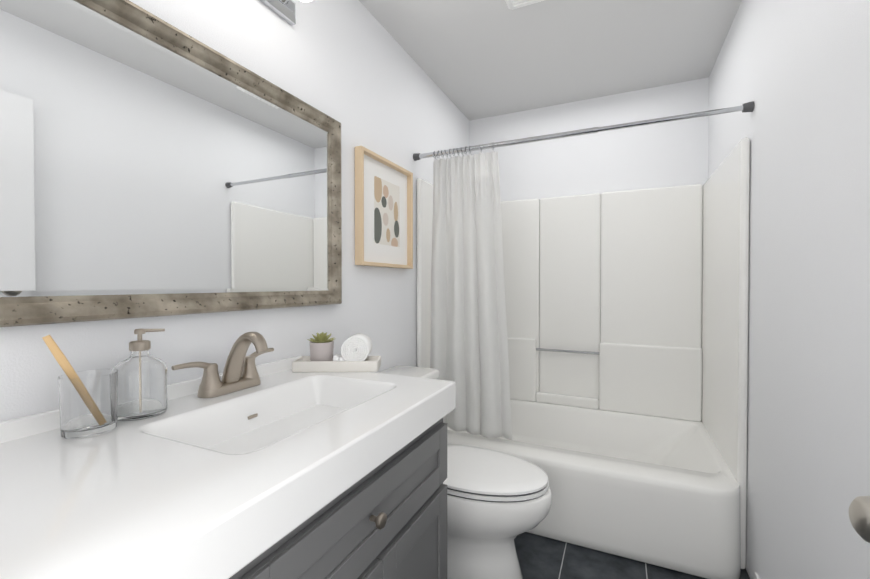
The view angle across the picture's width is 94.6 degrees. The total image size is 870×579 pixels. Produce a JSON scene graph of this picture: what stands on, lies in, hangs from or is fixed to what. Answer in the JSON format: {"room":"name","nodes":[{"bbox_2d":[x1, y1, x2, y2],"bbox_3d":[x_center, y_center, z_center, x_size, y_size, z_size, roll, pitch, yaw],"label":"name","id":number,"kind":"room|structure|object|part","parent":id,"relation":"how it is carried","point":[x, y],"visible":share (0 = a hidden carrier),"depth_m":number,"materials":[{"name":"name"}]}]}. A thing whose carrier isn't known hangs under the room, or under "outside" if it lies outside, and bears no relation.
{"room":"bathroom","nodes":[
{"label":"bathroom","id":0,"kind":"room"},
{"bbox_2d":[0,0,468,421],"bbox_3d":[-0.520,-0.053,1.513,0.120,2.420,3.710,0,1,25],"label":"wall","id":1,"kind":"structure","parent":0,"point":[358,73],"depth_m":1.51,"materials":[{"name":"white paint"}]},
{"bbox_2d":[0,0,341,326],"bbox_3d":[-0.607,-0.299,1.134,0.032,0.726,1.061,0,1,25],"label":"mirror","id":2,"kind":"object","parent":1,"relation":"attached to","point":[151,165],"visible":0.98,"depth_m":0.96,"materials":[{"name":"silvered mirror glass"},{"name":"weathered wood"}]},
{"bbox_2d":[260,0,311,24],"bbox_3d":[-0.551,-0.958,1.087,0.166,0.084,0.610,0,1,25],"label":"sconce","id":3,"kind":"object","parent":1,"relation":"attached to","point":[285,10],"visible":1,"depth_m":1.33,"materials":[{"name":"silver metal"}]},
{"bbox_2d":[355,146,412,268],"bbox_3d":[-0.232,-0.364,1.939,0.038,0.510,0.468,0,1,25],"label":"picture frame","id":4,"kind":"object","parent":1,"relation":"attached to","point":[383,212],"visible":1,"depth_m":1.91,"materials":[{"name":"beige wood"}]},
{"bbox_2d":[374,176,399,246],"bbox_3d":[-0.231,-0.372,1.959,0.001,0.311,0.234,0,1,25],"label":"print","id":5,"kind":"object","parent":4,"relation":"attached to","point":[386,190],"depth_m":1.95,"materials":[{"name":"multicoloured paper"}]},
{"bbox_2d":[413,101,753,439],"bbox_3d":[0.589,0.010,1.954,1.521,1.527,0.098,0,1,25],"label":"shower curtain","id":6,"kind":"object","parent":1,"relation":"attached to","point":[469,350],"visible":0.92,"depth_m":2.14,"materials":[{"name":"white fabric"}]},
{"bbox_2d":[359,0,741,120],"bbox_3d":[0.227,-1.289,1.153,1.764,0.060,3.710,0,1,25],"label":"ceiling","id":7,"kind":"structure","parent":0,"point":[475,59],"depth_m":2.09,"materials":[{"name":"white paint"}]},
{"bbox_2d":[505,0,543,9],"bbox_3d":[0.397,-1.250,1.623,0.270,0.026,0.275,0,1,25],"label":"fan","id":8,"kind":"object","parent":7,"relation":"attached to","point":[513,4],"visible":0.94,"depth_m":1.74,"materials":[{"name":"white plastic"}]},
{"bbox_2d":[469,77,708,200],"bbox_3d":[0.979,-0.070,2.798,1.524,2.420,0.120,0,1,25],"label":"wall","id":9,"kind":"structure","parent":0,"point":[668,154],"depth_m":2.65,"materials":[{"name":"white paint"}]},
{"bbox_2d":[514,532,749,578],"bbox_3d":[0.227,1.191,1.184,1.764,0.060,3.710,0,1,25],"label":"floor","id":10,"kind":"structure","parent":0,"point":[540,557],"depth_m":1.68,"materials":[{"name":"tile"}]},
{"bbox_2d":[0,356,455,578],"bbox_3d":[-0.462,0.705,0.758,0.620,0.922,1.230,0,1,25],"label":"bathroom vanity","id":11,"kind":"object","parent":10,"relation":"on","point":[282,470],"visible":0.92,"depth_m":0.68,"materials":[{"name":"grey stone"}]},
{"bbox_2d":[42,335,117,438],"bbox_3d":[-0.673,0.179,0.772,0.089,0.192,0.103,0,1,25],"label":"tumbler","id":12,"kind":"object","parent":11,"relation":"on","point":[88,403],"visible":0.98,"depth_m":0.75,"materials":[{"name":"clear glass"}]},
{"bbox_2d":[113,329,167,420],"bbox_3d":[-0.649,0.180,0.883,0.100,0.188,0.100,0,1,25],"label":"soap dispenser","id":13,"kind":"object","parent":11,"relation":"on","point":[142,384],"visible":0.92,"depth_m":0.85,"materials":[{"name":"clear glass"}]},
{"bbox_2d":[171,332,273,397],"bbox_3d":[-0.510,0.191,1.068,0.158,0.162,0.302,0,1,25],"label":"faucet","id":14,"kind":"object","parent":11,"relation":"on","point":[240,372],"visible":1,"depth_m":1.05,"materials":[{"name":"silver metal"}]},
{"bbox_2d":[292,332,380,371],"bbox_3d":[-0.327,0.207,1.356,0.280,0.122,0.104,0,1,-2],"label":"tray","id":15,"kind":"object","parent":11,"relation":"on","point":[356,349],"visible":1,"depth_m":1.31,"materials":[{"name":"white ceramic"}]},
{"bbox_2d":[309,341,333,360],"bbox_3d":[-0.383,0.211,1.358,0.080,0.070,0.080,0,1,-2],"label":"pot","id":16,"kind":"object","parent":15,"relation":"on","point":[319,350],"depth_m":1.33,"materials":[{"name":"grey ceramic"}]},
{"bbox_2d":[341,333,372,360],"bbox_3d":[-0.263,0.200,1.358,0.091,0.093,0.096,0,1,-2],"label":"towel","id":17,"kind":"object","parent":15,"relation":"on","point":[357,347],"depth_m":1.31,"materials":[{"name":"white fabric"}]},
{"bbox_3d":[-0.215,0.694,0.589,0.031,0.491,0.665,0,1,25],"label":"knob","id":18,"kind":"part","parent":11,"relation":"part of","materials":[{"name":"silver metal"}]},
{"bbox_2d":[378,366,551,578],"bbox_3d":[0.076,0.773,1.689,0.810,0.763,0.474,0,1,25],"label":"toilet","id":19,"kind":"object","parent":10,"relation":"on","point":[498,502],"visible":0.5,"depth_m":1.52,"materials":[{"name":"white ceramic"}]},
{"bbox_3d":[-0.179,0.592,1.805,0.248,0.403,0.474,0,1,25],"label":"tank","id":20,"kind":"part","parent":19,"relation":"part of","materials":[{"name":"white ceramic"}]},
{"bbox_3d":[0.188,0.737,1.637,0.534,0.047,0.380,0,1,25],"label":"lid","id":21,"kind":"part","parent":19,"relation":"part of","materials":[{"name":"white plastic"}]},
{"bbox_3d":[0.199,0.751,1.632,0.513,0.017,0.384,0,1,25],"label":"seat","id":22,"kind":"part","parent":19,"relation":"part of","materials":[{"name":"white plastic"}]},
{"bbox_2d":[416,137,749,578],"bbox_3d":[0.740,0.260,2.285,1.520,1.775,1.009,0,1,25],"label":"bathtub","id":23,"kind":"object","parent":10,"relation":"on","point":[627,322],"visible":0.69,"depth_m":2.41,"materials":[{"name":"white acrylic"}]},
{"bbox_2d":[708,0,869,578],"bbox_3d":[0.973,-0.044,0.824,0.120,2.420,3.710,0,1,25],"label":"wall","id":24,"kind":"structure","parent":0,"point":[797,72],"depth_m":1.15,"materials":[{"name":"white paint"}]},
{"bbox_2d":[754,572,759,578],"bbox_3d":[0.700,1.126,0.405,0.012,0.090,2.452,0,1,25],"label":"baseboard","id":25,"kind":"structure","parent":24,"relation":"attached to","point":[756,575],"depth_m":1.50,"materials":[{"name":"white"}]},
{"bbox_2d":[849,496,869,542],"bbox_3d":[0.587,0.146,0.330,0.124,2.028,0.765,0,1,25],"label":"door knob","id":26,"kind":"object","parent":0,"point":[859,512],"depth_m":0.61,"materials":[{"name":"silver metal"}]}
]}

